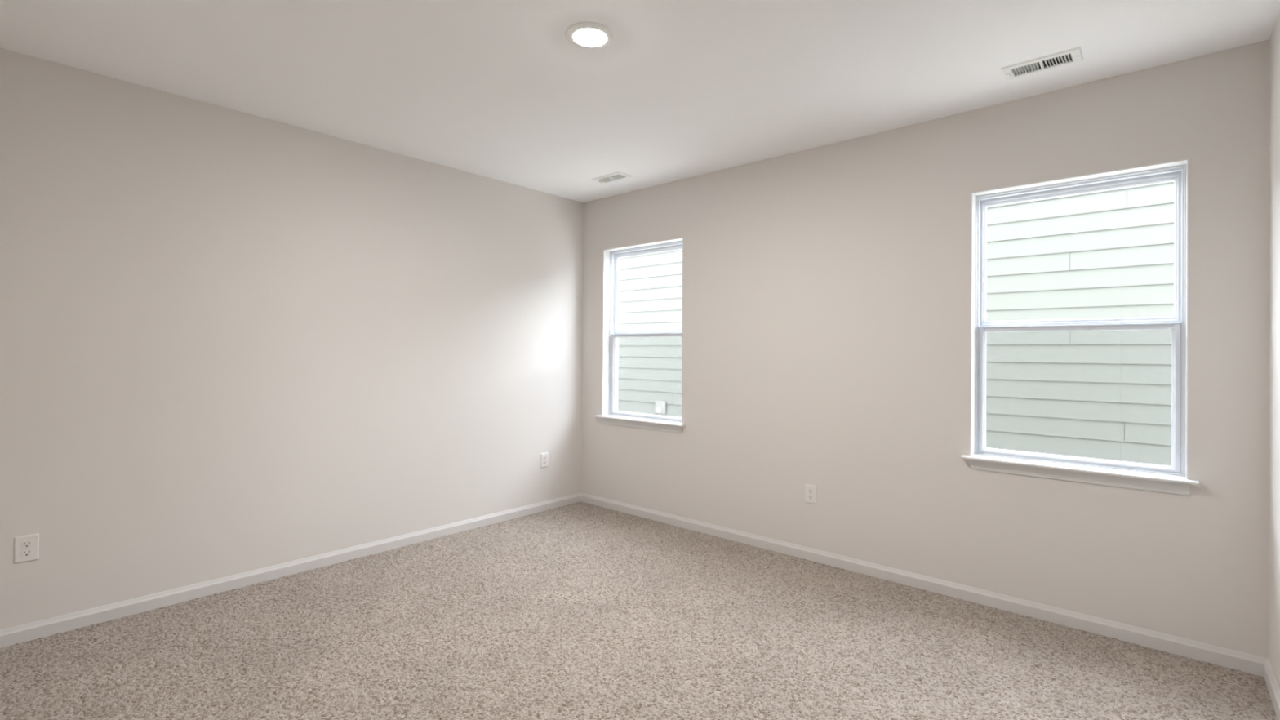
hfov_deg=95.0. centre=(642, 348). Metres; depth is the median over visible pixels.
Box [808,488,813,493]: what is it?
receptacle
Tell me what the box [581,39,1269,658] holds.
wall
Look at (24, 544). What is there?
receptacle
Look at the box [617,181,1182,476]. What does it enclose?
neighbouring house
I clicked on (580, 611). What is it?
floor
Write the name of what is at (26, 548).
wall outlet
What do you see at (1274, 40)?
wall
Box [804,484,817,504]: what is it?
wall outlet
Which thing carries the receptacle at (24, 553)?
attached to the wall outlet at (26, 548)
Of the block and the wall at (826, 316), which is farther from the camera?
the block
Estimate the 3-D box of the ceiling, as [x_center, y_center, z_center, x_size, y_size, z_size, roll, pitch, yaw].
[-0.181,-1.256,2.230,4.133,0.100,3.730,0,0,41]
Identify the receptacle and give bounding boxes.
[20,549,32,556]
[21,540,32,547]
[807,494,813,499]
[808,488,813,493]
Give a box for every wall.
[0,48,583,630]
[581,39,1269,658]
[1268,9,1279,689]
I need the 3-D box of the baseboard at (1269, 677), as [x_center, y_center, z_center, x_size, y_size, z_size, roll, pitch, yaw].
[1.241,1.202,0.946,0.012,0.071,3.450,0,0,41]
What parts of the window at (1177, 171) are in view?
screen frame, sill, sash, rail, sash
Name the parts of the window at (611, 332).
sill, rail, screen frame, sash, sash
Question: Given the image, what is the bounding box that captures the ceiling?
[0,0,1279,202]
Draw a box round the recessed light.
[564,22,614,49]
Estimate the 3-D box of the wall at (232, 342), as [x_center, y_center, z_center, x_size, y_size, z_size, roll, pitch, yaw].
[-1.687,0.015,3.544,0.140,2.452,3.450,0,0,41]
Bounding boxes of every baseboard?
[0,493,581,648]
[581,493,1267,677]
[1264,658,1279,719]
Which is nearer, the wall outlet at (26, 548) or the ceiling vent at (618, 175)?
the wall outlet at (26, 548)
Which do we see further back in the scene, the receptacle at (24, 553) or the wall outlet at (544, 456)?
the wall outlet at (544, 456)
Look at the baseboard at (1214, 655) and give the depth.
2.86 m
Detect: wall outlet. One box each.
[13,533,39,563]
[540,452,548,467]
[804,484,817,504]
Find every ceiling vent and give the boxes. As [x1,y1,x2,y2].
[591,171,632,183]
[1000,46,1084,79]
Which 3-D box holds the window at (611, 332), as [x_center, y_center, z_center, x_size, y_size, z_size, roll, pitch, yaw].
[0.011,-0.096,4.408,0.856,1.376,0.186,0,0,41]
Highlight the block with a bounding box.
[655,400,666,413]
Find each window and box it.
[595,237,685,433]
[960,158,1199,495]
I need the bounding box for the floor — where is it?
[0,502,1277,719]
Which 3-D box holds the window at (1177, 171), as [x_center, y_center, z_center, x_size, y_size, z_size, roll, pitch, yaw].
[1.959,-0.091,2.689,0.856,1.376,0.186,0,0,41]
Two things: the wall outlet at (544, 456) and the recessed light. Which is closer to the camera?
the recessed light
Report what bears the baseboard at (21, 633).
attached to the wall at (232, 342)

